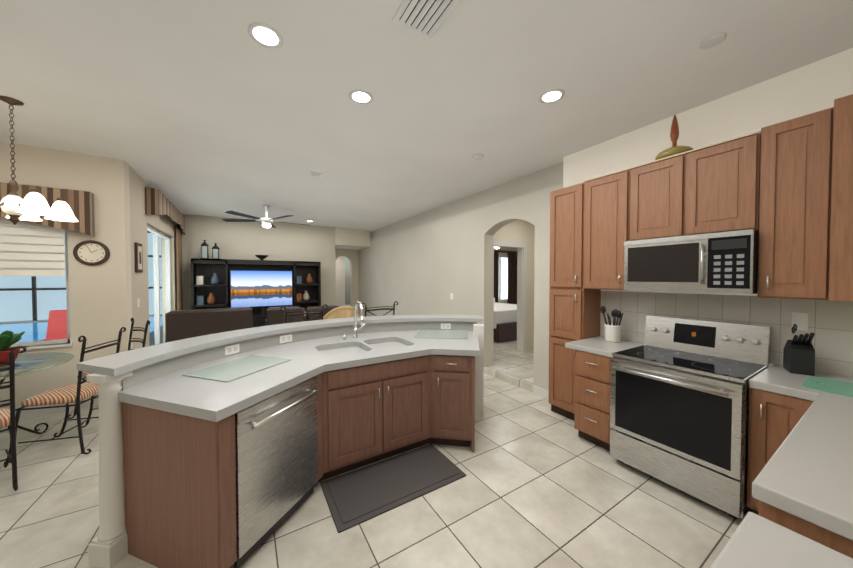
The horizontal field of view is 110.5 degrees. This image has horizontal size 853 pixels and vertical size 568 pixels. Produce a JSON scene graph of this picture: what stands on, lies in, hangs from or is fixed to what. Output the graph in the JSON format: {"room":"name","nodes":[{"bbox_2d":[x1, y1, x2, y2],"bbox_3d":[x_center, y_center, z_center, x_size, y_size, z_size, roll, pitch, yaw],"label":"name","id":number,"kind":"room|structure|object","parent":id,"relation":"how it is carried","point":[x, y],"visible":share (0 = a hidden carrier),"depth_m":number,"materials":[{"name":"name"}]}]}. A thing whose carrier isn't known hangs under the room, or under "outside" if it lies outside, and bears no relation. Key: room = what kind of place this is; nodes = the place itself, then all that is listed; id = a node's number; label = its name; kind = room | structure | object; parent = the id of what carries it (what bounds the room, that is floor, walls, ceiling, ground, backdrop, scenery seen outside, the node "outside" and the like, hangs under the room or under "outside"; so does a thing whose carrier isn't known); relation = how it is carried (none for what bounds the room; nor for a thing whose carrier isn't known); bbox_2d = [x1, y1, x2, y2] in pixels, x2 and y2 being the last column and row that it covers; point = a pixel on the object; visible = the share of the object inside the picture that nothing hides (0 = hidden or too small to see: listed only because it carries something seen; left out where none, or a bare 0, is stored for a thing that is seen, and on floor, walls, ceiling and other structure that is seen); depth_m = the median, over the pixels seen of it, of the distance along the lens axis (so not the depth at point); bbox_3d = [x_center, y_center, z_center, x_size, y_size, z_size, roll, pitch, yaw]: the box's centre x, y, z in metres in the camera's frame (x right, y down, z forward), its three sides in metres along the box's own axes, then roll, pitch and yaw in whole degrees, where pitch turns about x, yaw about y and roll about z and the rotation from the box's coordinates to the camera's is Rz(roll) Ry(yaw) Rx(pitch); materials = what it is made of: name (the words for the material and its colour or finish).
{"room":"kitchen","nodes":[
{"label":"kitchen","id":0,"kind":"room"},
{"bbox_2d":[0,141,66,188],"bbox_3d":[-5.191,-1.102,2.889,2.320,0.830,0.200,-1,1,-32],"label":"wall","id":1,"kind":"structure","parent":0,"point":[39,166],"depth_m":3.28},
{"bbox_2d":[0,182,94,235],"bbox_3d":[-5.114,-0.804,2.743,2.790,0.500,0.132,-1,1,-32],"label":"valance","id":2,"kind":"object","parent":1,"relation":"attached to","point":[80,204],"visible":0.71,"depth_m":3.33,"materials":[{"name":"brown fabric"}]},
{"bbox_2d":[0,343,70,409],"bbox_3d":[-5.191,1.093,2.934,2.320,0.780,0.200,-1,1,-32],"label":"wall","id":3,"kind":"structure","parent":0,"point":[28,385],"depth_m":3.33,"materials":[{"name":"paint"}]},
{"bbox_2d":[0,226,72,349],"bbox_3d":[-5.159,0.024,2.861,2.360,1.420,0.140,-1,1,-32],"label":"dining room window","id":4,"kind":"structure","parent":3,"relation":"attached to","point":[45,343],"depth_m":3.39,"materials":[{"name":"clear glass"}]},
{"bbox_2d":[0,217,65,275],"bbox_3d":[-5.127,-0.390,2.801,2.280,0.630,0.029,-1,1,-32],"label":"roman shade","id":5,"kind":"object","parent":4,"relation":"attached to","point":[33,256],"visible":0.91,"depth_m":3.27,"materials":[{"name":"beige fabric"}]},
{"bbox_2d":[66,151,132,398],"bbox_3d":[-3.998,-0.032,3.645,0.480,3.000,0.200,-1,1,-32],"label":"wall","id":6,"kind":"structure","parent":0,"point":[100,299],"depth_m":3.57,"materials":[{"name":"paint"}]},
{"bbox_2d":[73,240,109,265],"bbox_3d":[-3.974,-0.370,3.513,0.300,0.300,0.032,-1,1,-32],"label":"wall clock","id":7,"kind":"object","parent":6,"relation":"attached to","point":[90,252],"visible":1,"depth_m":3.51,"materials":[{"name":"brown wood"}]},
{"bbox_2d":[129,166,176,348],"bbox_3d":[-4.862,-0.067,5.315,0.200,3.000,3.550,-1,1,-32],"label":"wall","id":8,"kind":"structure","parent":0,"point":[138,234],"depth_m":4.31,"materials":[{"name":"paint"}]},
{"bbox_2d":[135,242,142,271],"bbox_3d":[-3.979,-0.362,4.097,0.027,0.400,0.260,-1,1,-32],"label":"picture frame","id":9,"kind":"object","parent":8,"relation":"attached to","point":[138,258],"visible":1,"depth_m":4.04,"materials":[{"name":"brown wood"}]},
{"bbox_2d":[147,225,170,345],"bbox_3d":[-4.871,0.233,5.345,0.070,2.400,2.000,-1,1,-32],"label":"sliding window","id":10,"kind":"structure","parent":8,"relation":"in","point":[156,234],"depth_m":5.34,"materials":[{"name":"clear glass"}]},
{"bbox_2d":[145,187,184,309],"bbox_3d":[-4.806,-0.032,5.568,0.152,2.880,2.520,-1,1,-32],"label":"door curtain","id":11,"kind":"object","parent":8,"relation":"hanging from","point":[157,202],"visible":0.94,"depth_m":5.79,"materials":[{"name":"brown fabric"}]},
{"bbox_2d":[182,214,335,309],"bbox_3d":[-4.250,-0.115,7.658,3.700,3.000,0.200,-1,1,-32],"label":"wall","id":12,"kind":"structure","parent":0,"point":[281,241],"depth_m":7.53,"materials":[{"name":"beige paint"}]},
{"bbox_2d":[336,256,344,306],"bbox_3d":[-3.618,0.013,11.164,1.050,2.600,0.100,-1,1,-32],"label":"wall","id":13,"kind":"structure","parent":0,"point":[340,280],"depth_m":11.31,"materials":[{"name":"paint"}]},
{"bbox_2d":[335,248,351,263],"bbox_3d":[-2.784,-0.910,9.838,0.580,0.500,0.200,-1,1,-32],"label":"arch","id":14,"kind":"object","parent":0,"point":[347,253],"visible":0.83,"depth_m":9.78,"materials":[{"name":"paint"}]},
{"bbox_2d":[335,245,366,249],"bbox_3d":[-2.569,-1.202,9.435,1.050,0.100,1.100,-1,1,-32],"label":"ceiling","id":15,"kind":"structure","parent":0,"point":[346,247],"depth_m":9.31,"materials":[{"name":"paint"}]},
{"bbox_2d":[335,227,369,246],"bbox_3d":[-2.228,-1.390,8.878,1.050,0.500,0.200,-1,1,-32],"label":"wall","id":16,"kind":"structure","parent":0,"point":[352,237],"depth_m":8.78,"materials":[{"name":"paint"}]},
{"bbox_2d":[350,249,358,311],"bbox_3d":[-2.447,0.086,10.065,0.210,2.500,0.200,-1,1,-32],"label":"wall","id":17,"kind":"structure","parent":0,"point":[354,285],"depth_m":9.97,"materials":[{"name":"paint"}]},
{"bbox_2d":[0,304,749,567],"bbox_3d":[-3.179,1.465,6.236,19.000,0.100,20.000,-1,1,-32],"label":"floor","id":18,"kind":"structure","parent":0,"point":[540,484],"depth_m":1.93,"materials":[{"name":"tile"}]},
{"bbox_2d":[0,346,26,490],"bbox_3d":[-3.260,0.963,2.064,0.568,1.034,0.524,1,1,30],"label":"dining chair","id":19,"kind":"object","parent":18,"relation":"on","point":[7,417],"visible":1,"depth_m":2.13,"materials":[{"name":"grey metal"}]},
{"bbox_2d":[0,352,74,434],"bbox_3d":[-3.994,1.116,2.497,1.330,0.756,1.330,-1,1,-32],"label":"dining table","id":20,"kind":"object","parent":18,"relation":"on","point":[26,363],"visible":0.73,"depth_m":2.81,"materials":[{"name":"clear glass"}]},
{"bbox_2d":[0,330,24,363],"bbox_3d":[-3.904,0.577,2.743,0.242,0.308,0.328,-1,1,-32],"label":"potted plant","id":21,"kind":"object","parent":20,"relation":"on","point":[8,339],"visible":0.98,"depth_m":2.72,"materials":[{"name":"red"}]},
{"bbox_2d":[9,398,98,417],"bbox_3d":[-5.136,1.434,2.849,3.315,0.100,0.015,-1,1,-32],"label":"baseboard","id":22,"kind":"structure","parent":18,"relation":"on","point":[24,413],"depth_m":3.37,"materials":[{"name":"white"}]},
{"bbox_2d":[5,327,125,462],"bbox_3d":[-3.225,0.950,2.680,0.568,1.034,0.524,0,1,-14],"label":"dining chair","id":23,"kind":"object","parent":18,"relation":"on","point":[77,392],"visible":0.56,"depth_m":2.54,"materials":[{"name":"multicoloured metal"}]},
{"bbox_2d":[0,226,162,345],"bbox_3d":[-9.599,-0.403,7.089,9.000,3.600,11.550,-1,1,-32],"label":"lanai","id":24,"kind":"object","parent":18,"relation":"on","point":[36,324],"depth_m":10.55,"materials":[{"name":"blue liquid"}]},
{"bbox_2d":[68,318,149,427],"bbox_3d":[-3.546,0.937,3.322,0.524,1.034,0.568,1,1,28],"label":"dining chair","id":25,"kind":"object","parent":18,"relation":"on","point":[85,374],"visible":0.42,"depth_m":3.42,"materials":[{"name":"grey metal"}]},
{"bbox_2d":[165,307,252,342],"bbox_3d":[-4.029,0.938,5.614,1.290,0.980,0.990,-1,1,-32],"label":"loveseat","id":26,"kind":"object","parent":18,"relation":"on","point":[183,324],"visible":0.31,"depth_m":5.15,"materials":[{"name":"brown leather"}]},
{"bbox_2d":[191,258,320,327],"bbox_3d":[-4.074,0.407,7.335,2.710,1.970,0.546,-1,1,-32],"label":"entertainment center","id":27,"kind":"object","parent":18,"relation":"on","point":[210,283],"visible":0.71,"depth_m":7.12,"materials":[{"name":"black wood"}]},
{"bbox_2d":[200,240,219,258],"label":"lanterns","id":28,"kind":"object","parent":27,"relation":"on","point":[204,245],"depth_m":6.70,"materials":[{"name":"grey metal"}]},
{"bbox_2d":[230,270,292,315],"bbox_3d":[-4.001,0.217,7.231,1.330,1.105,0.200,-1,1,-32],"label":"screen","id":29,"kind":"object","parent":27,"relation":"in","point":[262,289],"visible":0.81,"depth_m":7.14,"materials":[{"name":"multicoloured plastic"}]},
{"bbox_2d":[255,255,268,259],"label":"bowl","id":30,"kind":"object","parent":27,"relation":"on","point":[261,257],"depth_m":7.24,"materials":[{"name":"grey metal"}]},
{"bbox_2d":[265,306,303,325],"bbox_3d":[-3.070,0.942,6.363,0.710,0.940,0.960,-1,1,-32],"label":"recliner","id":31,"kind":"object","parent":18,"relation":"on","point":[275,315],"visible":0.29,"depth_m":5.94,"materials":[{"name":"brown leather"}]},
{"bbox_2d":[87,329,483,567],"bbox_3d":[-0.607,0.977,2.608,3.140,1.024,1.658,-1,1,-32],"label":"kitchen island","id":32,"kind":"object","parent":18,"relation":"on","point":[228,449],"depth_m":1.68,"materials":[{"name":"brown wood"}]},
{"bbox_2d":[234,376,320,567],"bbox_3d":[-0.870,1.062,1.794,0.500,0.828,0.446,-1,1,-32],"label":"dishwasher","id":33,"kind":"object","parent":32,"relation":"in","point":[277,436],"depth_m":1.72,"materials":[{"name":"silver metal"}]},
{"bbox_2d":[77,315,483,376],"bbox_3d":[-0.743,0.438,2.896,3.372,0.040,1.346,-1,1,-32],"label":"island countertop","id":34,"kind":"structure","parent":32,"relation":"on","point":[263,341],"depth_m":2.72,"materials":[{"name":"white stone"}]},
{"bbox_2d":[343,301,364,339],"bbox_3d":[-0.718,0.371,3.034,0.251,0.390,0.252,-1,1,-32],"label":"faucet","id":35,"kind":"object","parent":34,"relation":"on","point":[355,337],"depth_m":3.07,"materials":[{"name":"silver metal"}]},
{"bbox_2d":[280,304,327,322],"bbox_3d":[-1.536,0.845,3.650,0.524,1.204,0.592,-1,1,-32],"label":"bar stool","id":36,"kind":"object","parent":18,"relation":"on","point":[290,315],"visible":0.29,"depth_m":3.41,"materials":[{"name":"grey metal"}]},
{"bbox_2d":[304,305,338,320],"bbox_3d":[-2.418,0.944,6.765,0.740,0.920,0.960,-1,1,-32],"label":"recliner","id":37,"kind":"object","parent":18,"relation":"on","point":[307,317],"visible":0.21,"depth_m":6.32,"materials":[{"name":"brown leather"}]},
{"bbox_2d":[321,306,360,319],"bbox_3d":[-1.576,0.900,5.377,0.770,1.065,0.745,-1,1,-32],"label":"wicker chair","id":38,"kind":"object","parent":18,"relation":"on","point":[342,312],"visible":0.17,"depth_m":5.03,"materials":[{"name":"beige wicker"}]},
{"bbox_2d":[362,301,397,316],"bbox_3d":[-0.728,0.836,4.112,0.524,1.204,0.592,-1,1,-32],"label":"bar stool","id":39,"kind":"object","parent":18,"relation":"on","point":[390,309],"visible":0.23,"depth_m":3.89,"materials":[{"name":"grey metal"}]},
{"bbox_2d":[320,444,465,532],"bbox_3d":[-0.243,1.487,2.260,0.990,0.017,0.510,-1,1,-32],"label":"kitchen mat","id":40,"kind":"object","parent":18,"relation":"on","point":[359,496],"visible":0.98,"depth_m":2.19,"materials":[{"name":"rubber"}]},
{"bbox_2d":[548,182,600,420],"bbox_3d":[1.625,0.215,3.285,0.380,2.520,0.400,-1,1,-32],"label":"pantry","id":41,"kind":"object","parent":18,"relation":"on","point":[574,310],"visible":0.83,"depth_m":3.19,"materials":[{"name":"brown wood"}]},
{"bbox_2d":[573,348,613,450],"bbox_3d":[1.764,1.053,2.832,0.635,0.864,0.365,-1,1,-32],"label":"base cabinet","id":42,"kind":"object","parent":18,"relation":"on","point":[592,370],"depth_m":2.67,"materials":[{"name":"brown wood"}]},
{"bbox_2d":[565,336,643,355],"bbox_3d":[1.738,0.595,2.858,0.642,0.050,0.448,-1,1,-32],"label":"countertop","id":43,"kind":"structure","parent":42,"relation":"on","point":[595,344],"depth_m":2.78,"materials":[{"name":"white stone"}]},
{"bbox_2d":[600,306,623,342],"bbox_3d":[1.845,0.393,2.936,0.152,0.348,0.191,-1,1,-32],"label":"utensil crock","id":44,"kind":"object","parent":43,"relation":"on","point":[613,332],"visible":1,"depth_m":2.89,"materials":[{"name":"white ceramic"}]},
{"bbox_2d":[610,315,770,518],"bbox_3d":[1.990,0.901,2.296,0.757,1.190,0.768,-1,1,-32],"label":"range","id":45,"kind":"object","parent":18,"relation":"on","point":[679,403],"visible":0.98,"depth_m":2.13,"materials":[{"name":"silver metal"}]},
{"bbox_2d":[711,512,852,567],"bbox_3d":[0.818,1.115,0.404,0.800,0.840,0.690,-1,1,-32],"label":"countertop","id":46,"kind":"structure","parent":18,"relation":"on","point":[756,541],"depth_m":0.76,"materials":[{"name":"grey stone"}]},
{"bbox_2d":[749,500,852,557],"bbox_3d":[1.432,1.095,0.769,0.510,0.864,0.702,-1,1,-32],"label":"base cabinet","id":47,"kind":"object","parent":18,"relation":"on","point":[835,543],"depth_m":0.85,"materials":[{"name":"brown wood"}]},
{"bbox_2d":[747,364,852,543],"bbox_3d":[1.957,0.628,1.240,1.967,0.050,0.970,-1,1,-32],"label":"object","id":48,"kind":"structure","parent":47,"relation":"on","point":[800,438],"depth_m":1.14,"materials":[{"name":"white stone"}]},
{"bbox_2d":[783,324,814,375],"bbox_3d":[2.480,0.424,1.968,0.100,0.326,0.177,1,2,38],"label":"knife block","id":49,"kind":"object","parent":48,"relation":"on","point":[799,356],"visible":1,"depth_m":1.93,"materials":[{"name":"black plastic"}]},
{"bbox_2d":[802,376,852,396],"bbox_3d":[2.424,0.593,1.600,0.340,0.005,0.460,-1,1,-32],"label":"cutting mat","id":50,"kind":"object","parent":48,"relation":"on","point":[835,386],"visible":0.96,"depth_m":1.71,"materials":[{"name":"green"}]},
{"bbox_2d":[0,0,852,231],"bbox_3d":[-3.021,-1.583,3.675,8.250,0.100,10.820,-1,1,-32],"label":"ceiling","id":51,"kind":"structure","parent":0,"point":[209,88],"depth_m":2.23,"materials":[{"name":"paint"}]},
{"bbox_2d":[0,95,77,224],"bbox_3d":[-3.426,-0.998,2.439,0.663,1.020,0.668,-1,1,-32],"label":"chandelier","id":52,"kind":"object","parent":51,"relation":"hanging from","point":[32,205],"visible":1,"depth_m":2.43,"materials":[{"name":"white glass"}]},
{"bbox_2d":[222,205,305,227],"bbox_3d":[-3.200,-1.356,6.014,1.619,0.450,1.640,-1,1,-32],"label":"room ceiling fan","id":53,"kind":"object","parent":51,"relation":"hanging from","point":[266,222],"visible":1,"depth_m":5.90,"materials":[{"name":"silver metal"}]},
{"bbox_2d":[247,22,282,48],"bbox_3d":[-0.967,-1.491,1.782,0.189,0.006,0.189,0,1,19],"label":"recessed light","id":54,"kind":"object","parent":51,"relation":"in","point":[265,35],"depth_m":1.78,"materials":[{"name":"white"}]},
{"bbox_2d":[308,171,322,176],"bbox_3d":[-1.554,-1.535,4.145,0.160,0.016,0.160,-1,1,-32],"label":"ceiling vent","id":55,"kind":"object","parent":51,"relation":"in","point":[316,174],"visible":0.98,"depth_m":4.12,"materials":[{"name":"white metal"}]},
{"bbox_2d":[349,89,372,104],"bbox_3d":[-0.527,-1.503,2.381,0.189,0.006,0.189,1,1,34],"label":"recessed light","id":56,"kind":"object","parent":51,"relation":"in","point":[358,96],"depth_m":2.37,"materials":[{"name":"white"}]},
{"bbox_2d":[392,0,464,40],"bbox_3d":[0.078,-1.476,1.486,0.270,0.023,0.600,-1,1,-32],"label":"ceiling vent","id":57,"kind":"object","parent":51,"relation":"in","point":[429,19],"visible":1,"depth_m":1.63,"materials":[{"name":"white metal"}]},
{"bbox_2d":[473,153,483,159],"bbox_3d":[0.616,-1.512,3.521,0.130,0.036,0.130,-1,1,-32],"label":"smoke detector","id":58,"kind":"object","parent":51,"relation":"attached to","point":[478,156],"visible":1,"depth_m":3.48,"materials":[{"name":"white plastic"}]},
{"bbox_2d":[539,89,564,103],"bbox_3d":[1.006,-1.503,2.374,0.189,0.006,0.189,1,1,37],"label":"recessed light","id":59,"kind":"object","parent":51,"relation":"in","point":[553,95],"depth_m":2.37,"materials":[{"name":"white"}]},
{"bbox_2d":[700,32,726,48],"bbox_3d":[1.759,-1.488,1.817,0.119,0.013,0.119,-1,2,-41],"label":"ceiling speaker","id":60,"kind":"object","parent":51,"relation":"in","point":[713,40],"depth_m":1.80,"materials":[{"name":"white plastic"}]},
{"bbox_2d":[370,162,562,239],"bbox_3d":[-0.295,-1.447,7.043,0.080,0.310,7.950,-1,1,-32],"label":"wall","id":61,"kind":"structure","parent":0,"point":[550,176],"depth_m":4.88,"materials":[{"name":"paint"}]},
{"bbox_2d":[498,299,506,302],"bbox_3d":[2.500,0.884,10.162,1.400,0.700,0.150,-1,1,-32],"label":"wall","id":62,"kind":"structure","parent":0,"point":[502,301],"depth_m":10.16,"materials":[{"name":"paint"}]},
{"bbox_2d":[498,257,507,299],"bbox_3d":[2.474,-0.192,10.183,1.400,1.450,0.170,-1,1,-32],"label":"bedroom window","id":63,"kind":"structure","parent":62,"relation":"in","point":[503,281],"depth_m":10.38,"materials":[{"name":"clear glass"}]},
{"bbox_2d":[494,247,515,257],"bbox_3d":[2.500,-1.166,10.120,1.400,0.500,0.150,-1,1,-32],"label":"wall","id":64,"kind":"structure","parent":0,"point":[503,255],"depth_m":10.16,"materials":[{"name":"paint"}]},
{"bbox_2d":[494,250,516,303],"bbox_3d":[2.586,0.032,10.005,2.100,2.310,0.100,-1,1,-32],"label":"curtain","id":65,"kind":"object","parent":64,"relation":"hanging from","point":[512,279],"visible":0.19,"depth_m":10.14,"materials":[{"name":"brown fabric"}]},
{"bbox_2d":[484,340,533,391],"bbox_3d":[2.214,1.324,8.204,5.749,0.100,7.300,-1,1,-32],"label":"floor","id":66,"kind":"structure","parent":0,"point":[512,364],"depth_m":4.88,"materials":[{"name":"tile"}]},
{"bbox_2d":[493,298,516,342],"bbox_3d":[1.735,0.628,7.965,1.760,1.299,2.280,-1,1,-32],"label":"bed","id":67,"kind":"object","parent":66,"relation":"on","point":[505,323],"visible":0.17,"depth_m":6.75,"materials":[{"name":"white fabric"}]},
{"bbox_2d":[493,220,534,349],"bbox_3d":[1.726,-0.001,5.774,1.300,2.650,0.120,-1,1,-32],"label":"wall","id":68,"kind":"structure","parent":0,"point":[529,233],"depth_m":5.89,"materials":[{"name":"paint"}]},
{"bbox_2d":[493,240,526,350],"bbox_3d":[1.520,0.267,5.638,0.980,2.120,0.145,-1,1,-32],"label":"door frame","id":69,"kind":"structure","parent":68,"relation":"attached to","point":[521,292],"depth_m":5.81,"materials":[{"name":"white"}]},
{"bbox_2d":[533,183,562,390],"bbox_3d":[1.631,0.119,3.832,0.200,2.690,0.410,-1,1,-32],"label":"wall pier","id":70,"kind":"object","parent":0,"point":[541,286],"visible":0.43,"depth_m":3.85,"materials":[{"name":"paint"}]},
{"bbox_2d":[533,386,548,398],"bbox_3d":[1.556,1.415,3.777,0.015,0.100,0.450,-1,1,-32],"label":"baseboard","id":71,"kind":"structure","parent":70,"relation":"attached to","point":[539,391],"depth_m":3.86,"materials":[{"name":"white"}]},
{"bbox_2d":[358,48,852,374],"bbox_3d":[0.407,-0.077,5.817,0.200,3.000,10.820,-1,1,-32],"label":"wall","id":72,"kind":"structure","parent":0,"point":[427,269],"depth_m":4.45,"materials":[{"name":"paint"}]},
{"bbox_2d":[137,293,452,306],"bbox_3d":[-1.749,0.244,4.795,4.697,0.120,0.079,0,1,-18],"label":"switch plates","id":73,"kind":"object","parent":72,"relation":"attached to","point":[138,299],"visible":0.93,"depth_m":4.11,"materials":[{"name":"white plastic"}]},
{"bbox_2d":[584,168,627,289],"bbox_3d":[1.854,-0.499,2.931,0.347,1.102,0.412,-1,1,-32],"label":"upper cabinet","id":74,"kind":"object","parent":72,"relation":"attached to","point":[606,196],"depth_m":2.83,"materials":[{"name":"brown wood"}]},
{"bbox_2d":[628,153,679,240],"bbox_3d":[2.066,-0.711,2.581,0.347,0.662,0.393,-1,1,-32],"label":"upper cabinet","id":75,"kind":"object","parent":72,"relation":"attached to","point":[653,186],"depth_m":2.49,"materials":[{"name":"brown wood"}]},
{"bbox_2d":[655,115,692,159],"bbox_3d":[2.094,-1.227,2.499,0.260,0.395,0.260,-1,1,-32],"label":"decorative sculpture","id":76,"kind":"object","parent":75,"relation":"on","point":[674,148],"visible":0.6,"depth_m":2.47,"materials":[{"name":"yellow"}]},
{"bbox_2d":[680,127,763,235],"bbox_3d":[2.273,-0.705,2.246,0.347,0.662,0.394,-1,1,-32],"label":"upper cabinet","id":77,"kind":"object","parent":72,"relation":"attached to","point":[720,181],"depth_m":2.14,"materials":[{"name":"brown wood"}]},
{"bbox_2d":[624,229,758,293],"bbox_3d":[2.126,-0.157,2.398,0.450,0.430,0.782,-1,1,-32],"label":"microwave","id":78,"kind":"object","parent":77,"relation":"attached to","point":[722,262],"visible":1,"depth_m":2.21,"materials":[{"name":"silver plastic"}]},
{"bbox_2d":[600,291,852,376],"bbox_3d":[2.453,0.336,2.291,0.015,0.490,2.155,-1,1,-32],"label":"tile backsplash","id":79,"kind":"structure","parent":72,"relation":"attached to","point":[828,323],"depth_m":2.18,"materials":[{"name":"white tile"}]},
{"bbox_2d":[757,109,827,299],"bbox_3d":[2.454,-0.478,1.956,0.347,1.140,0.290,-1,1,-32],"label":"upper cabinet","id":80,"kind":"object","parent":72,"relation":"attached to","point":[785,189],"depth_m":1.86,"materials":[{"name":"brown wood"}]},
{"bbox_2d":[824,94,852,301],"bbox_3d":[2.700,-0.479,1.519,0.387,1.160,0.704,-1,1,-32],"label":"upper cabinet","id":81,"kind":"object","parent":72,"relation":"attached to","point":[838,239],"depth_m":1.69,"materials":[{"name":"brown wood"}]}
]}

